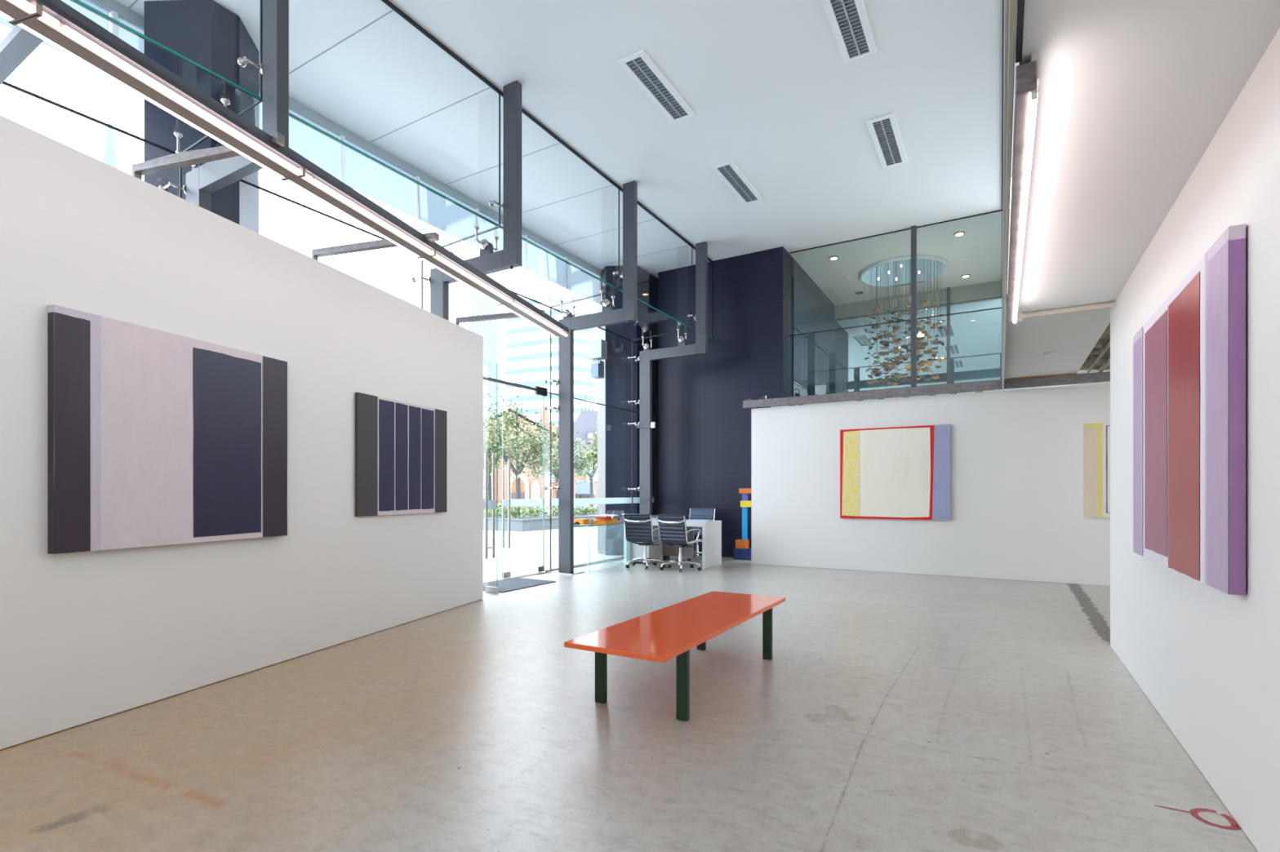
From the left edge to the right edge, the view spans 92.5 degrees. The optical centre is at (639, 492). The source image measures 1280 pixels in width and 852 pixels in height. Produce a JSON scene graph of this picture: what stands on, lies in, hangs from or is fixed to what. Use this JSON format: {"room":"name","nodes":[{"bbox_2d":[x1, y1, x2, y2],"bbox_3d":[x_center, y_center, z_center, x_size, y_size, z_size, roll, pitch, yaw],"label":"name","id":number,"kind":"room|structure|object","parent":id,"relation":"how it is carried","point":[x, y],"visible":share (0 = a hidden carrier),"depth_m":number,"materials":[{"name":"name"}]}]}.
{"room":"museum","nodes":[
{"label":"museum","id":0,"kind":"room"},
{"bbox_2d":[144,0,259,233],"bbox_3d":[-4.096,-1.574,5.670,0.850,5.548,0.643,0,0,-8],"label":"pillar","id":1,"kind":"structure","parent":0,"point":[207,33],"depth_m":5.41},
{"bbox_2d":[0,115,483,750],"bbox_3d":[-2.653,-0.280,4.161,0.150,2.951,5.710,0,0,17],"label":"wall","id":2,"kind":"structure","parent":0,"point":[90,636],"depth_m":3.73,"materials":[{"name":"white paint"}]},
{"bbox_2d":[48,304,287,554],"bbox_3d":[-2.698,-0.310,3.657,0.052,1.224,1.363,0,0,17],"label":"painting","id":3,"kind":"object","parent":2,"relation":"attached to","point":[157,437],"visible":1,"depth_m":3.45,"materials":[{"name":"pink paint"}]},
{"bbox_2d":[132,131,284,179],"bbox_3d":[-2.420,-1.653,3.407,1.070,0.507,0.080,0,0,17],"label":"rail arm","id":4,"kind":"object","parent":2,"relation":"attached to","point":[182,159],"visible":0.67,"depth_m":3.42,"materials":[{"name":"metal"}]},
{"bbox_2d":[0,0,568,337],"bbox_3d":[-1.779,-1.835,4.091,0.165,0.101,6.162,0,0,17],"label":"tube light","id":5,"kind":"object","parent":4,"relation":"attached to","point":[55,22],"visible":1,"depth_m":3.04,"materials":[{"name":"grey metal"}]},
{"bbox_2d":[311,231,439,260],"bbox_3d":[-2.022,-1.650,4.645,1.120,0.500,0.080,0,0,17],"label":"rail arm","id":6,"kind":"object","parent":2,"relation":"attached to","point":[429,237],"visible":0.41,"depth_m":4.67,"materials":[{"name":"metal"}]},
{"bbox_2d":[355,392,446,516],"bbox_3d":[-2.133,-0.310,5.568,0.037,1.012,1.222,0,0,17],"label":"painting","id":7,"kind":"object","parent":2,"relation":"attached to","point":[401,446],"visible":1,"depth_m":5.44,"materials":[{"name":"blue paint"}]},
{"bbox_2d":[455,309,544,325],"bbox_3d":[-1.500,-1.650,6.524,1.040,0.500,0.080,0,0,17],"label":"rail arm","id":8,"kind":"object","parent":2,"relation":"attached to","point":[508,315],"visible":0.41,"depth_m":6.55,"materials":[{"name":"metal"}]},
{"bbox_2d":[0,0,709,305],"bbox_3d":[-2.216,-4.075,7.570,2.100,0.790,17.200,0,0,30],"label":"glass window","id":9,"kind":"structure","parent":0,"point":[361,73],"depth_m":7.37,"materials":[{"name":"glass"}]},
{"bbox_2d":[597,265,657,555],"bbox_3d":[-0.055,-1.574,12.672,0.980,5.548,2.215,0,0,30],"label":"glass window","id":10,"kind":"structure","parent":0,"point":[614,432],"depth_m":11.74,"materials":[{"name":"glass"}]},
{"bbox_2d":[588,339,607,378],"bbox_3d":[-0.812,-2.550,11.730,0.300,0.700,0.206,0,0,30],"label":"sign","id":11,"kind":"object","parent":10,"relation":"attached to","point":[597,349],"visible":1,"depth_m":11.65,"materials":[{"name":"white plastic"}]},
{"bbox_2d":[0,555,1257,851],"bbox_3d":[1.499,1.300,4.223,10.100,0.200,15.200,0,0,30],"label":"floor","id":12,"kind":"structure","parent":0,"point":[889,712],"depth_m":2.92,"materials":[{"name":"concrete"}]},
{"bbox_2d":[158,0,288,211],"bbox_3d":[-3.186,-1.574,4.732,1.505,5.546,0.360,0,0,30],"label":"steel frame","id":13,"kind":"object","parent":12,"relation":"on","point":[205,179],"visible":0.35,"depth_m":4.38,"materials":[{"name":"grey paint"}]},
{"bbox_2d":[2,81,182,198],"bbox_3d":[-4.443,-2.165,4.083,0.020,1.314,2.399,0,0,30],"label":"window","id":14,"kind":"structure","parent":13,"relation":"attached to","point":[3,82],"depth_m":4.63,"materials":[{"name":"clear glass"}]},
{"bbox_2d":[0,24,44,84],"bbox_3d":[-3.778,-2.500,3.587,1.550,0.100,0.090,0,0,30],"label":"beam","id":15,"kind":"structure","parent":14,"relation":"attached to","point":[19,43],"depth_m":3.39,"materials":[{"name":"grey metal"}]},
{"bbox_2d":[5,0,262,151],"bbox_3d":[-3.910,-2.853,3.770,1.255,0.071,2.399,0,0,30],"label":"window","id":16,"kind":"structure","parent":13,"relation":"attached to","point":[257,102],"depth_m":4.16,"materials":[{"name":"clear glass"}]},
{"bbox_2d":[239,179,422,308],"bbox_3d":[-3.205,-2.165,6.186,0.020,1.314,2.479,0,0,30],"label":"window","id":17,"kind":"structure","parent":13,"relation":"attached to","point":[241,180],"depth_m":6.20,"materials":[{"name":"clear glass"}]},
{"bbox_2d":[188,102,500,247],"bbox_3d":[-2.673,-2.853,5.873,1.255,0.071,2.479,0,0,30],"label":"window","id":18,"kind":"structure","parent":13,"relation":"attached to","point":[290,113],"depth_m":5.67,"materials":[{"name":"clear glass"}]},
{"bbox_2d":[411,80,521,320],"bbox_3d":[-1.927,-1.574,6.869,1.505,5.546,0.360,0,0,30],"label":"steel frame","id":19,"kind":"object","parent":12,"relation":"on","point":[488,262],"visible":0.44,"depth_m":6.51,"materials":[{"name":"grey paint"}]},
{"bbox_2d":[483,290,551,393],"bbox_3d":[-1.966,-2.161,8.292,0.050,1.322,2.405,0,0,30],"label":"window","id":20,"kind":"structure","parent":19,"relation":"attached to","point":[511,291],"depth_m":8.85,"materials":[{"name":"clear glass"}]},
{"bbox_2d":[483,363,498,593],"bbox_3d":[-2.004,-0.172,7.457,0.720,2.735,0.153,0,0,30],"label":"door","id":21,"kind":"structure","parent":20,"relation":"attached to","point":[487,504],"depth_m":7.28,"materials":[{"name":"clear glass"}]},
{"bbox_2d":[502,383,546,577],"bbox_3d":[-1.651,-0.196,8.827,0.142,2.748,0.940,0,0,30],"label":"door","id":22,"kind":"structure","parent":20,"relation":"attached to","point":[508,503],"depth_m":8.50,"materials":[{"name":"clear glass"}]},
{"bbox_2d":[444,226,619,307],"bbox_3d":[-1.434,-2.853,7.978,1.255,0.071,2.405,0,0,30],"label":"window","id":23,"kind":"structure","parent":19,"relation":"attached to","point":[500,226],"depth_m":8.32,"materials":[{"name":"clear glass"}]},
{"bbox_2d":[555,289,693,341],"bbox_3d":[-0.216,-2.853,10.047,1.255,0.071,2.393,0,0,30],"label":"window","id":24,"kind":"structure","parent":23,"relation":"attached to","point":[620,290],"depth_m":10.79,"materials":[{"name":"clear glass"}]},
{"bbox_2d":[483,571,546,583],"bbox_3d":[-1.994,1.194,8.223,0.100,0.012,2.250,0,0,30],"label":"trim","id":25,"kind":"structure","parent":12,"relation":"on","point":[541,572],"depth_m":8.65,"materials":[{"name":"silver metal"}]},
{"bbox_2d":[483,577,555,592],"bbox_3d":[-1.691,1.194,7.940,0.710,0.011,1.030,0,0,30],"label":"door mat","id":26,"kind":"object","parent":12,"relation":"on","point":[513,584],"visible":0.76,"depth_m":7.96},
{"bbox_2d":[542,392,551,572],"bbox_3d":[-1.400,-0.152,9.252,0.060,2.705,0.166,0,0,30],"label":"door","id":27,"kind":"structure","parent":12,"relation":"on","point":[547,502],"depth_m":9.25,"materials":[{"name":"clear glass"}]},
{"bbox_2d":[544,180,637,574],"bbox_3d":[-0.707,-1.574,8.943,1.505,5.546,0.360,0,0,30],"label":"steel frame","id":28,"kind":"object","parent":12,"relation":"on","point":[628,313],"visible":0.87,"depth_m":9.10,"materials":[{"name":"grey paint"}]},
{"bbox_2d":[551,307,632,411],"bbox_3d":[-0.748,-2.165,10.360,0.020,1.314,2.393,0,0,30],"label":"window","id":29,"kind":"structure","parent":28,"relation":"attached to","point":[552,308],"depth_m":10.93,"materials":[{"name":"clear glass"}]},
{"bbox_2d":[551,394,632,570],"bbox_3d":[-0.748,-0.152,10.360,0.060,2.705,2.393,0,0,30],"label":"window","id":30,"kind":"structure","parent":12,"relation":"on","point":[578,501],"depth_m":10.32,"materials":[{"name":"clear glass"}]},
{"bbox_2d":[573,523,631,573],"bbox_3d":[-0.686,0.848,9.826,0.530,0.704,1.200,0,0,30],"label":"glass table","id":31,"kind":"object","parent":12,"relation":"on","point":[585,525],"visible":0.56,"depth_m":9.54,"materials":[{"name":"clear glass"}]},
{"bbox_2d":[573,518,588,524],"bbox_3d":[-0.916,0.456,9.642,0.200,0.081,0.210,0,0,30],"label":"book","id":32,"kind":"object","parent":31,"relation":"on","point":[581,521],"visible":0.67,"depth_m":9.54,"materials":[{"name":"orange paper"}]},
{"bbox_2d":[595,519,617,524],"bbox_3d":[-0.541,0.469,9.944,0.300,0.059,0.210,0,0,30],"label":"book","id":33,"kind":"object","parent":31,"relation":"on","point":[613,522],"visible":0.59,"depth_m":9.86,"materials":[{"name":"orange paper"}]},
{"bbox_2d":[588,514,618,519],"bbox_3d":[-0.580,0.398,9.857,0.320,0.076,0.400,0,0,30],"label":"open book","id":34,"kind":"object","parent":33,"relation":"on","point":[602,517],"visible":1,"depth_m":9.81,"materials":[{"name":"white paper"}]},
{"bbox_2d":[606,510,624,523],"bbox_3d":[-0.437,0.399,10.178,0.400,0.200,0.220,0,0,30],"label":"album","id":35,"kind":"object","parent":31,"relation":"on","point":[620,518],"visible":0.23,"depth_m":10.20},
{"bbox_2d":[622,513,666,569],"bbox_3d":[0.095,0.765,9.832,0.641,0.869,0.663,0,0,26],"label":"office chair","id":36,"kind":"object","parent":12,"relation":"on","point":[638,527],"visible":0.93,"depth_m":9.62,"materials":[{"name":"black leather"}]},
{"bbox_2d":[627,241,707,515],"bbox_3d":[0.507,-1.574,11.006,1.505,5.546,0.360,0,0,30],"label":"steel frame","id":37,"kind":"object","parent":12,"relation":"on","point":[646,357],"visible":0.97,"depth_m":11.15,"materials":[{"name":"grey paint"}]},
{"bbox_2d":[623,520,721,568],"bbox_3d":[0.539,0.833,10.265,1.515,0.735,0.640,0,0,30],"label":"desk","id":38,"kind":"object","parent":12,"relation":"on","point":[711,530],"visible":0.52,"depth_m":10.27,"materials":[{"name":"white paint"}]},
{"bbox_2d":[564,591,785,721],"bbox_3d":[0.350,0.999,3.959,0.603,0.402,1.960,0,0,30],"label":"bench","id":39,"kind":"object","parent":12,"relation":"on","point":[664,634],"visible":1,"depth_m":3.50,"materials":[{"name":"orange paint"}]},
{"bbox_2d":[656,514,702,572],"bbox_3d":[0.637,0.765,9.500,0.641,0.869,0.663,0,0,33],"label":"office chair","id":40,"kind":"object","parent":12,"relation":"on","point":[672,528],"visible":1,"depth_m":9.32,"materials":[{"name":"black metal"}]},
{"bbox_2d":[688,508,715,560],"bbox_3d":[1.007,0.743,10.916,0.641,0.913,0.663,0,0,24],"label":"office chair","id":41,"kind":"object","parent":12,"relation":"on","point":[694,513],"visible":0.33,"depth_m":11.12,"materials":[{"name":"black leather"}]},
{"bbox_2d":[733,488,751,560],"bbox_3d":[1.884,0.562,10.982,0.335,1.275,0.240,0,0,30],"label":"sculpture","id":42,"kind":"object","parent":12,"relation":"on","point":[742,551],"visible":0.88,"depth_m":10.93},
{"bbox_2d":[1154,804,1241,830],"bbox_3d":[2.069,1.199,2.279,0.235,0.001,0.152,0,0,30],"label":"floor marking","id":43,"kind":"object","parent":12,"relation":"on","point":[1234,826],"depth_m":2.25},
{"bbox_2d":[388,0,1018,305],"bbox_3d":[2.659,-4.410,5.049,8.840,0.120,17.800,0,0,30],"label":"ceiling","id":44,"kind":"structure","parent":0,"point":[768,86],"depth_m":7.00,"materials":[{"name":"white paint"}]},
{"bbox_2d":[70,0,262,101],"bbox_3d":[-3.383,-3.612,3.459,0.024,1.476,2.399,0,0,30],"label":"window","id":45,"kind":"structure","parent":44,"relation":"hanging from","point":[73,1],"depth_m":4.23,"materials":[{"name":"clear glass"}]},
{"bbox_2d":[288,0,500,226],"bbox_3d":[-2.145,-3.612,5.562,0.024,1.476,2.479,0,0,30],"label":"window","id":46,"kind":"structure","parent":44,"relation":"hanging from","point":[388,2],"depth_m":5.95,"materials":[{"name":"clear glass"}]},
{"bbox_2d":[500,90,619,290],"bbox_3d":[-0.906,-3.612,7.668,0.024,1.476,2.405,0,0,30],"label":"window","id":47,"kind":"structure","parent":44,"relation":"hanging from","point":[523,111],"depth_m":7.92,"materials":[{"name":"clear glass"}]},
{"bbox_2d":[617,49,694,123],"bbox_3d":[0.201,-4.338,6.591,0.300,0.021,1.185,0,0,30],"label":"ceiling vent","id":48,"kind":"object","parent":44,"relation":"in","point":[638,65],"visible":1,"depth_m":6.53,"materials":[{"name":"white metal"}]},
{"bbox_2d":[619,186,693,328],"bbox_3d":[0.312,-3.612,9.736,0.024,1.476,2.393,0,0,30],"label":"window","id":49,"kind":"structure","parent":44,"relation":"hanging from","point":[642,206],"depth_m":10.03,"materials":[{"name":"clear glass"}]},
{"bbox_2d":[692,245,712,339],"bbox_3d":[1.135,-3.612,11.134,0.024,1.476,0.849,0,0,30],"label":"window","id":50,"kind":"structure","parent":44,"relation":"hanging from","point":[693,247],"depth_m":11.49,"materials":[{"name":"clear glass"}]},
{"bbox_2d":[711,160,763,204],"bbox_3d":[1.383,-4.338,8.608,0.300,0.021,1.220,0,0,30],"label":"ceiling vent","id":51,"kind":"object","parent":44,"relation":"in","point":[728,172],"visible":1,"depth_m":8.55,"materials":[{"name":"white metal"}]},
{"bbox_2d":[821,0,876,63],"bbox_3d":[1.899,-4.338,5.592,0.310,0.021,1.185,0,0,30],"label":"ceiling vent","id":52,"kind":"object","parent":44,"relation":"in","point":[848,20],"visible":1,"depth_m":5.71,"materials":[{"name":"white metal"}]},
{"bbox_2d":[866,112,907,168],"bbox_3d":[3.077,-4.338,7.594,0.310,0.021,1.190,0,0,30],"label":"ceiling vent","id":53,"kind":"object","parent":44,"relation":"in","point":[884,131],"visible":1,"depth_m":7.53,"materials":[{"name":"white metal"}]},
{"bbox_2d":[859,254,948,387],"bbox_3d":[5.147,-3.237,11.997,1.600,2.221,1.600,0,0,30],"label":"chandelier","id":54,"kind":"object","parent":44,"relation":"hanging from","point":[895,272],"visible":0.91,"depth_m":11.87,"materials":[{"name":"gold metal"}]},
{"bbox_2d":[835,280,1001,321],"bbox_3d":[6.042,-4.183,13.409,3.430,0.334,0.160,0,0,30],"label":"bulkhead","id":55,"kind":"object","parent":44,"relation":"attached to","point":[989,289],"visible":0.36,"depth_m":13.22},
{"bbox_2d":[657,246,848,557],"bbox_3d":[2.812,-1.575,13.777,2.510,5.550,5.400,0,0,30],"label":"wall","id":56,"kind":"structure","parent":0,"point":[704,427],"depth_m":11.42,"materials":[{"name":"paint"}]},
{"bbox_2d":[632,412,654,515],"bbox_3d":[0.074,-0.152,11.758,0.060,2.705,0.849,0,0,30],"label":"window","id":57,"kind":"structure","parent":56,"relation":"in","point":[635,500],"depth_m":12.11,"materials":[{"name":"clear glass"}]},
{"bbox_2d":[632,341,654,416],"bbox_3d":[0.074,-2.165,11.758,0.020,1.314,0.849,0,0,30],"label":"window","id":58,"kind":"structure","parent":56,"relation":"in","point":[633,341],"depth_m":12.11,"materials":[{"name":"clear glass"}]},
{"bbox_2d":[792,276,835,396],"bbox_3d":[3.672,-2.730,12.749,0.015,2.540,3.300,0,0,30],"label":"window","id":59,"kind":"structure","parent":56,"relation":"in","point":[813,353],"depth_m":12.37,"materials":[{"name":"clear glass"}]},
{"bbox_2d":[789,319,911,336],"bbox_3d":[3.584,-2.160,10.573,2.030,1.380,0.016,0,0,30],"label":"handrail","id":60,"kind":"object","parent":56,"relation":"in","point":[908,319],"depth_m":10.53,"materials":[{"name":"grey metal"}]},
{"bbox_2d":[751,382,1110,586],"bbox_3d":[5.217,-0.104,8.370,7.700,2.602,0.120,0,0,30],"label":"wall","id":61,"kind":"structure","parent":0,"point":[1017,455],"depth_m":8.67,"materials":[{"name":"white paint"}]},
{"bbox_2d":[840,424,951,520],"bbox_3d":[3.775,-0.287,9.125,1.531,1.369,0.041,0,0,30],"label":"painting","id":62,"kind":"object","parent":61,"relation":"attached to","point":[895,473],"visible":1,"depth_m":9.09,"materials":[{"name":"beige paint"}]},
{"bbox_2d":[742,371,1110,408],"bbox_3d":[5.139,-1.502,8.356,7.820,0.195,0.185,0,0,30],"label":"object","id":63,"kind":"structure","parent":61,"relation":"on","point":[1073,378],"depth_m":8.75,"materials":[{"name":"metal"}]},
{"bbox_2d":[1002,0,1004,201],"bbox_3d":[2.616,-2.957,4.389,0.024,2.784,3.618,0,0,30],"label":"window","id":64,"kind":"structure","parent":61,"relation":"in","point":[1003,1],"depth_m":5.86,"materials":[{"name":"clear glass"}]},
{"bbox_2d":[1001,0,1017,390],"bbox_3d":[1.699,-1.500,2.835,0.028,0.200,12.810,0,0,30],"label":"trim","id":65,"kind":"structure","parent":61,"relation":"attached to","point":[1010,15],"depth_m":2.49,"materials":[{"name":"silver metal"}]},
{"bbox_2d":[1083,422,1110,517],"bbox_3d":[6.331,-0.288,7.621,1.320,1.209,0.041,0,0,30],"label":"painting","id":66,"kind":"object","parent":61,"relation":"attached to","point":[1096,437],"visible":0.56,"depth_m":7.87,"materials":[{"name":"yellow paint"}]},
{"bbox_2d":[770,382,1110,407],"bbox_3d":[6.663,-1.430,10.542,7.410,0.060,5.070,0,0,30],"label":"floor","id":67,"kind":"structure","parent":0,"point":[1101,382],"depth_m":8.78,"materials":[{"name":"white paint"}]},
{"bbox_2d":[911,225,916,387],"bbox_3d":[4.478,-2.905,10.012,0.080,2.890,0.080,0,0,30],"label":"post","id":68,"kind":"object","parent":67,"relation":"on","point":[913,228],"visible":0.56,"depth_m":9.98,"materials":[{"name":"grey metal"}]},
{"bbox_2d":[789,227,911,253],"bbox_3d":[3.584,-3.599,10.573,2.030,1.498,0.016,0,0,30],"label":"window","id":69,"kind":"structure","parent":68,"relation":"attached to","point":[910,228],"depth_m":10.53,"materials":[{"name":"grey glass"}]},
{"bbox_2d":[916,209,1001,227],"bbox_3d":[5.055,-3.599,9.707,1.225,1.498,0.016,0,0,30],"label":"window","id":70,"kind":"structure","parent":68,"relation":"attached to","point":[999,210],"depth_m":9.70,"materials":[{"name":"grey metal"}]},
{"bbox_2d":[946,287,950,384],"bbox_3d":[6.557,-2.905,13.012,0.060,2.890,0.080,0,0,30],"label":"post","id":71,"kind":"object","parent":67,"relation":"on","point":[948,288],"visible":0.64,"depth_m":12.97,"materials":[{"name":"grey metal"}]},
{"bbox_2d":[835,303,946,319],"bbox_3d":[5.541,-3.438,13.622,2.310,1.156,0.016,0,0,30],"label":"window","id":72,"kind":"structure","parent":71,"relation":"attached to","point":[946,304],"depth_m":13.68,"materials":[{"name":"green glass"}]},
{"bbox_2d":[836,298,1098,391],"bbox_3d":[7.991,-4.055,19.490,12.000,0.090,12.300,0,0,30],"label":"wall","id":73,"kind":"structure","parent":0,"point":[978,333],"depth_m":16.25,"materials":[{"name":"white paint"}]},
{"bbox_2d":[851,334,875,346],"bbox_3d":[5.901,-3.998,16.137,0.400,0.021,1.200,0,0,30],"label":"ceiling vent","id":74,"kind":"object","parent":73,"relation":"in","point":[859,340],"visible":0.86,"depth_m":16.02,"materials":[{"name":"white metal"}]},
{"bbox_2d":[935,324,956,337],"bbox_3d":[7.582,-3.998,15.148,0.400,0.021,1.200,0,0,30],"label":"ceiling vent","id":75,"kind":"object","parent":73,"relation":"in","point":[953,331],"visible":0.7,"depth_m":15.10,"materials":[{"name":"white metal"}]},
{"bbox_2d":[942,344,961,355],"bbox_3d":[8.748,-3.998,17.130,0.400,0.021,1.200,0,0,30],"label":"ceiling vent","id":76,"kind":"object","parent":73,"relation":"in","point":[954,348],"visible":0.8,"depth_m":17.02,"materials":[{"name":"white metal"}]},
{"bbox_2d":[954,359,965,368],"bbox_3d":[9.864,-3.998,19.026,0.400,0.021,1.200,0,0,30],"label":"ceiling vent","id":77,"kind":"object","parent":73,"relation":"in","point":[957,363],"visible":0.71,"depth_m":18.94,"materials":[{"name":"white metal"}]},
{"bbox_2d":[1005,208,1010,379],"bbox_3d":[6.609,-2.905,10.933,0.100,2.890,3.650,0,0,30],"label":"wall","id":78,"kind":"structure","parent":0,"point":[1010,208],"depth_m":9.38,"materials":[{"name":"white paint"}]},
{"bbox_2d":[916,306,1001,319],"bbox_3d":[5.055,-2.160,9.707,1.225,1.380,0.016,0,0,30],"label":"window","id":79,"kind":"structure","parent":78,"relation":"in","point":[1000,307],"depth_m":9.70,"materials":[{"name":"green glass"}]},
{"bbox_2d":[1001,89,1002,295],"bbox_3d":[4.548,-2.957,7.672,0.024,2.784,3.998,0,0,30],"label":"window","id":80,"kind":"structure","parent":78,"relation":"in","point":[1002,90],"depth_m":8.84,"materials":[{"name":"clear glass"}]},
{"bbox_2d":[1078,322,1110,372],"bbox_3d":[6.138,-1.605,5.619,3.200,0.070,3.952,0,0,30],"label":"ceiling","id":81,"kind":"structure","parent":0,"point":[1104,338],"depth_m":7.13,"materials":[{"name":"concrete"}]},
{"bbox_2d":[1086,341,1110,373],"bbox_3d":[4.831,-1.565,6.295,0.052,0.070,3.650,0,0,30],"label":"conduit","id":82,"kind":"object","parent":81,"relation":"attached to","point":[1104,346],"visible":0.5,"depth_m":6.92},
{"bbox_2d":[1097,356,1110,373],"bbox_3d":[4.943,-1.560,6.229,0.072,0.080,3.650,0,0,30],"label":"conduit","id":83,"kind":"object","parent":81,"relation":"attached to","point":[1107,359],"visible":0.2,"depth_m":7.33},
{"bbox_2d":[1004,0,1279,378],"bbox_3d":[3.471,-1.515,1.810,4.054,0.170,12.840,0,0,30],"label":"ceiling","id":84,"kind":"structure","parent":0,"point":[1132,95],"depth_m":2.42,"materials":[{"name":"white paint"}]},
{"bbox_2d":[1015,0,1024,62],"bbox_3d":[-0.149,-1.415,-0.353,0.018,0.029,5.440,0,0,30],"label":"trim","id":85,"kind":"structure","parent":84,"relation":"attached to","point":[1020,3],"depth_m":1.85,"materials":[{"name":"metal"}]},
{"bbox_2d":[1007,60,1036,322],"bbox_3d":[2.044,-1.347,3.330,0.058,0.095,3.127,0,0,30],"label":"linear light fixture","id":86,"kind":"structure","parent":84,"relation":"attached to","point":[1025,73],"depth_m":2.39,"materials":[{"name":"metal"}]},
{"bbox_2d":[1013,51,1039,324],"bbox_3d":[2.068,-1.357,3.327,0.027,0.146,3.113,0,0,30],"label":"tube light","id":87,"kind":"object","parent":86,"relation":"attached to","point":[1033,98],"visible":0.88,"depth_m":2.48,"materials":[{"name":"white plastic"}]},
{"bbox_2d":[1015,302,1115,325],"bbox_3d":[3.204,-1.363,4.623,0.646,0.132,0.299,0,0,30],"label":"pipe","id":88,"kind":"object","parent":84,"relation":"attached to","point":[1020,315],"visible":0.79,"depth_m":4.72,"materials":[{"name":"beige plastic"}]},
{"bbox_2d":[1110,27,1279,851],"bbox_3d":[1.438,-0.117,0.827,0.160,2.627,9.085,0,0,30],"label":"wall","id":89,"kind":"structure","parent":0,"point":[1206,659],"depth_m":2.34,"materials":[{"name":"white paint"}]},
{"bbox_2d":[1133,223,1246,595],"bbox_3d":[2.532,-0.288,2.896,0.053,1.291,1.772,0,0,30],"label":"painting","id":90,"kind":"object","parent":89,"relation":"attached to","point":[1189,357],"visible":1,"depth_m":2.50,"materials":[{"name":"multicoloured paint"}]},
{"bbox_3d":[7.991,-1.350,19.490,12.000,0.100,12.300,0,0,30],"label":"floor","id":91,"kind":"structure","parent":0,"visible":0},
{"bbox_2d":[845,354,1005,392],"bbox_3d":[6.383,-2.175,13.880,3.320,1.550,0.160,0,0,30],"label":"balustrade","id":92,"kind":"object","parent":91,"relation":"on","point":[856,384],"visible":0.29,"depth_m":13.70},
{"label":"outside","id":93,"kind":"structure","parent":0,"visible":0},
{"bbox_2d":[483,526,623,582],"bbox_3d":[-51.196,1.352,76.549,154.100,0.296,240.000,0,0,30],"label":"ground","id":94,"kind":"structure","parent":93,"point":[519,565],"depth_m":12.21,"materials":[{"name":"concrete"}]},
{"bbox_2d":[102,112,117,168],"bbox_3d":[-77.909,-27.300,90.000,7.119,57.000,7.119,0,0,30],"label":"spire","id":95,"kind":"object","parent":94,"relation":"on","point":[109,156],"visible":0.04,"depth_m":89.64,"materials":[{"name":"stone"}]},
{"bbox_2d":[468,288,502,422],"bbox_3d":[-34.892,-21.800,139.899,10.676,46.000,11.762,0,0,30],"label":"slab tower","id":96,"kind":"structure","parent":94,"relation":"on","point":[491,331],"depth_m":134.96,"materials":[{"name":"white"}]},
{"bbox_2d":[483,405,575,510],"bbox_3d":[-9.299,-2.400,43.771,9.200,7.200,6.600,0,0,-7],"label":"building","id":97,"kind":"structure","parent":94,"relation":"on","point":[534,490],"depth_m":41.02,"materials":[{"name":"orange brick"}]},
{"bbox_2d":[483,510,597,532],"bbox_3d":[-4.844,1.015,23.953,7.410,0.390,7.670,0,0,30],"label":"planter","id":98,"kind":"object","parent":94,"relation":"on","point":[525,523],"visible":0.18,"depth_m":19.46,"materials":[{"name":"grey stone"}]},
{"bbox_2d":[483,395,538,500],"bbox_3d":[-5.782,-1.507,24.012,3.466,4.658,3.086,0,0,30],"label":"tree","id":99,"kind":"object","parent":98,"relation":"on","point":[490,479],"visible":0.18,"depth_m":23.95,"materials":[{"name":"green plant"}]},
{"bbox_2d":[483,382,593,516],"bbox_3d":[-4.112,-1.552,20.559,4.297,4.747,4.076,0,0,30],"label":"tree","id":100,"kind":"object","parent":98,"relation":"on","point":[533,444],"visible":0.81,"depth_m":20.64,"materials":[{"name":"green plant"}]},
{"bbox_2d":[483,498,597,518],"bbox_3d":[-4.783,0.549,23.752,6.768,0.636,7.066,0,0,30],"label":"hedge","id":101,"kind":"object","parent":98,"relation":"on","point":[513,511],"visible":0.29,"depth_m":20.74,"materials":[{"name":"green plant"}]},
{"bbox_2d":[514,431,597,508],"bbox_3d":[-3.596,-1.002,27.030,4.178,3.648,3.941,0,0,6],"label":"tree","id":102,"kind":"object","parent":98,"relation":"on","point":[554,473],"visible":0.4,"depth_m":26.93,"materials":[{"name":"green plant"}]},
{"bbox_2d":[483,526,597,564],"bbox_3d":[-13.744,1.203,23.175,32.800,0.002,22.000,0,0,30],"label":"paving","id":103,"kind":"object","parent":94,"relation":"on","point":[593,526],"visible":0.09,"depth_m":14.31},
{"bbox_2d":[502,289,597,425],"bbox_3d":[-18.410,-19.300,125.390,17.692,41.000,8.763,0,0,30],"label":"office tower","id":104,"kind":"structure","parent":94,"relation":"on","point":[526,345],"depth_m":122.91,"materials":[{"name":"white"}]},
{"bbox_2d":[533,504,597,511],"bbox_3d":[-4.350,0.828,36.783,4.038,0.736,1.630,0,0,-6],"label":"car","id":105,"kind":"object","parent":94,"relation":"on","point":[581,505],"visible":0.08,"depth_m":36.07,"materials":[{"name":"silver metal"}]},
{"bbox_2d":[549,388,597,495],"bbox_3d":[-5.596,-4.775,64.861,8.700,11.950,6.300,0,0,5],"label":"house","id":106,"kind":"structure","parent":94,"relation":"on","point":[586,424],"depth_m":62.59,"materials":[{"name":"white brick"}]},
{"bbox_2d":[573,422,597,508],"bbox_3d":[-2.450,-1.161,31.095,3.683,4.727,3.118,0,0,30],"label":"tree","id":107,"kind":"object","parent":94,"relation":"on","point":[594,446],"visible":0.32,"depth_m":30.75,"materials":[{"name":"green plant"}]},
{"bbox_2d":[575,480,597,505],"bbox_3d":[-4.736,0.125,48.657,2.800,2.150,1.900,0,0,11],"label":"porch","id":108,"kind":"object","parent":94,"relation":"on","point":[583,491],"visible":0.25,"depth_m":48.61,"materials":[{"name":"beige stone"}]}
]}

